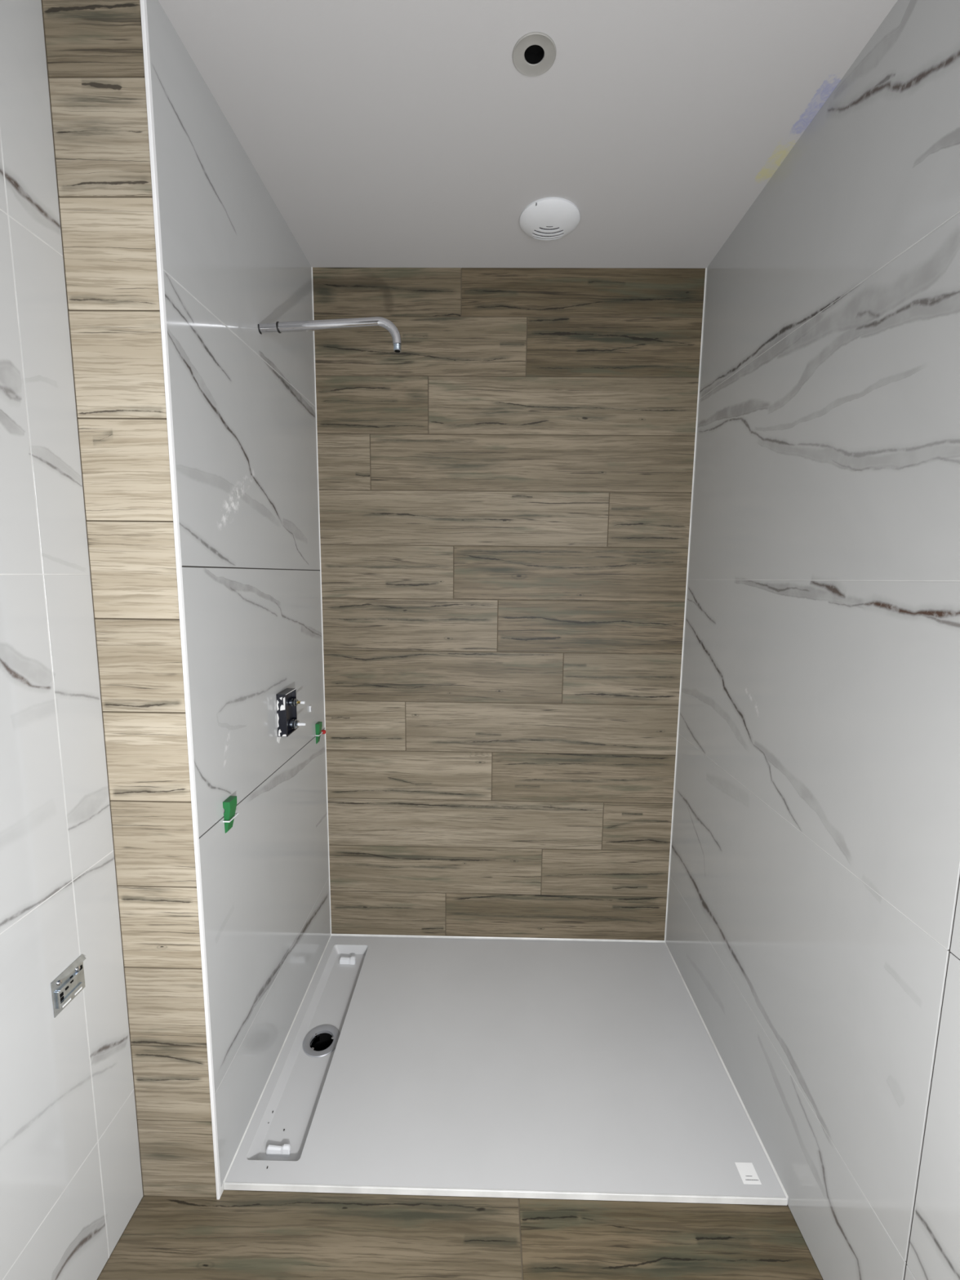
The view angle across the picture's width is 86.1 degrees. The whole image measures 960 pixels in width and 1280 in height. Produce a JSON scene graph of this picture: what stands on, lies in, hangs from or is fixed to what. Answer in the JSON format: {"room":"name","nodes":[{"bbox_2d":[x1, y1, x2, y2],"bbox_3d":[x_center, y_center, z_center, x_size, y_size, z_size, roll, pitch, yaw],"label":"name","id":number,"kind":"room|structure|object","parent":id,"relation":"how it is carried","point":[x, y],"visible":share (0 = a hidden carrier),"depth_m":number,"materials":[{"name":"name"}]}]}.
{"room":"bathroom","nodes":[
{"label":"bathroom","id":0,"kind":"room"},
{"bbox_2d":[0,0,142,1279],"bbox_3d":[-0.852,0.243,0.201,0.060,2.680,1.809,1,7,1],"label":"wall","id":1,"kind":"structure","parent":0,"point":[71,1180],"depth_m":0.96,"materials":[{"name":"white tile"}]},
{"bbox_2d":[50,954,85,1017],"bbox_3d":[-0.811,0.684,1.018,0.009,0.073,0.076,1,7,1],"label":"plate","id":2,"kind":"object","parent":1,"relation":"attached to","point":[70,982],"visible":1,"depth_m":1.01,"materials":[{"name":"metal"}]},
{"bbox_2d":[146,0,330,1187],"bbox_3d":[-0.638,0.074,1.540,0.050,2.680,0.886,1,7,1],"label":"wall","id":3,"kind":"structure","parent":0,"point":[243,398],"depth_m":1.33,"materials":[{"name":"tile"}]},
{"bbox_2d":[139,0,221,1199],"bbox_3d":[-0.623,0.080,1.088,0.007,2.578,0.010,1,7,1],"label":"trim","id":4,"kind":"structure","parent":3,"relation":"attached to","point":[143,2],"depth_m":1.05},
{"bbox_2d":[220,1182,223,1194],"bbox_3d":[-0.636,1.347,1.265,0.007,0.020,0.018,1,7,1],"label":"sealant","id":5,"kind":"structure","parent":3,"relation":"attached to","point":[222,1186],"depth_m":1.26,"materials":[{"name":"white plastic"}]},
{"bbox_2d":[222,795,238,833],"bbox_3d":[-0.613,0.430,1.263,0.017,0.082,0.045,1,7,1],"label":"wedge","id":6,"kind":"object","parent":3,"relation":"attached to","point":[229,805],"visible":1,"depth_m":1.25,"materials":[{"name":"green plastic"}]},
{"bbox_2d":[222,936,331,1182],"bbox_3d":[-0.625,1.281,1.700,0.004,0.004,0.874,1,7,1],"label":"sealant","id":7,"kind":"structure","parent":3,"relation":"attached to","point":[251,1119],"depth_m":1.54,"materials":[{"name":"white plastic"}]},
{"bbox_2d":[275,688,306,742],"bbox_3d":[-0.582,0.236,1.596,0.065,0.155,0.090,1,7,1],"label":"shower valve","id":8,"kind":"object","parent":3,"relation":"attached to","point":[286,701],"visible":1,"depth_m":1.59,"materials":[{"name":"black plastic"}]},
{"bbox_2d":[315,721,322,744],"bbox_3d":[-0.604,0.349,1.927,0.015,0.078,0.042,1,7,1],"label":"wedge","id":9,"kind":"object","parent":3,"relation":"attached to","point":[318,725],"visible":1,"depth_m":1.92,"materials":[{"name":"green plastic"}]},
{"bbox_2d":[257,316,401,352],"bbox_3d":[-0.411,-0.838,1.408,0.394,0.088,0.028,1,7,1],"label":"pipe","id":10,"kind":"object","parent":3,"relation":"attached to","point":[371,322],"visible":1,"depth_m":1.40,"materials":[{"name":"silver metal"}]},
{"bbox_2d":[97,1190,823,1279],"bbox_3d":[-0.051,1.519,0.362,1.689,0.080,1.830,1,7,1],"label":"floor","id":11,"kind":"structure","parent":0,"point":[241,1234],"depth_m":1.18,"materials":[{"name":"brown wood"}]},
{"bbox_2d":[40,0,216,1197],"bbox_3d":[-0.733,0.129,1.100,0.210,2.680,0.012,1,7,1],"label":"wall pier","id":12,"kind":"object","parent":11,"relation":"on","point":[94,48],"visible":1,"depth_m":1.05,"materials":[{"name":"brown tile"}]},
{"bbox_2d":[223,936,787,1205],"bbox_3d":[0.064,1.349,1.697,1.381,0.118,0.876,1,7,1],"label":"shower tray","id":13,"kind":"object","parent":11,"relation":"on","point":[517,1068],"visible":1,"depth_m":1.52,"materials":[{"name":"white plastic"}]},
{"bbox_2d":[734,1162,761,1184],"bbox_3d":[0.678,1.348,1.299,0.044,0.001,0.047,1,7,1],"label":"sticker","id":14,"kind":"object","parent":13,"relation":"on","point":[747,1171],"visible":1,"depth_m":1.30,"materials":[{"name":"paper"}]},
{"bbox_2d":[312,267,705,940],"bbox_3d":[0.085,0.019,2.028,1.501,2.680,0.120,1,7,1],"label":"wall","id":15,"kind":"structure","parent":0,"point":[505,493],"depth_m":1.94,"materials":[{"name":"brown tile"}]},
{"bbox_2d":[311,266,331,933],"bbox_3d":[-0.605,-0.043,1.970,0.004,2.557,0.004,1,7,1],"label":"sealant","id":16,"kind":"structure","parent":15,"relation":"attached to","point":[311,267],"depth_m":1.95,"materials":[{"name":"white plastic"}]},
{"bbox_2d":[330,933,665,942],"bbox_3d":[0.071,1.231,2.121,1.381,0.007,0.007,1,7,1],"label":"sealant","id":17,"kind":"structure","parent":15,"relation":"attached to","point":[331,935],"depth_m":2.12,"materials":[{"name":"white plastic"}]},
{"bbox_2d":[664,267,706,941],"bbox_3d":[0.774,-0.026,1.950,0.005,2.557,0.005,1,7,1],"label":"sealant","id":18,"kind":"structure","parent":15,"relation":"attached to","point":[705,268],"depth_m":1.93,"materials":[{"name":"white plastic"}]},
{"bbox_2d":[158,0,897,268],"bbox_3d":[-0.016,-1.193,0.463,1.689,0.120,2.920,1,7,1],"label":"ceiling","id":19,"kind":"structure","parent":0,"point":[381,133],"depth_m":1.19,"materials":[{"name":"paint"}]},
{"bbox_2d":[512,31,555,76],"bbox_3d":[0.112,-1.216,1.059,0.090,0.023,0.090,1,7,1],"label":"ring","id":20,"kind":"object","parent":19,"relation":"attached to","point":[533,44],"visible":1,"depth_m":1.07,"materials":[{"name":"grey plastic"}]},
{"bbox_2d":[519,196,580,240],"bbox_3d":[0.209,-1.256,1.550,0.181,0.028,0.181,1,7,1],"label":"ceiling vent","id":21,"kind":"object","parent":19,"relation":"in","point":[546,219],"visible":1,"depth_m":1.52,"materials":[{"name":"white plastic"}]},
{"bbox_2d":[665,0,959,1279],"bbox_3d":[0.783,0.207,0.620,0.060,2.680,2.700,1,7,1],"label":"wall","id":22,"kind":"structure","parent":0,"point":[813,926],"depth_m":1.09,"materials":[{"name":"tile"}]},
{"bbox_2d":[664,942,788,1198],"bbox_3d":[0.753,1.298,1.681,0.005,0.005,0.874,1,7,1],"label":"sealant","id":23,"kind":"structure","parent":22,"relation":"attached to","point":[686,986],"depth_m":1.52,"materials":[{"name":"white plastic"}]}
]}

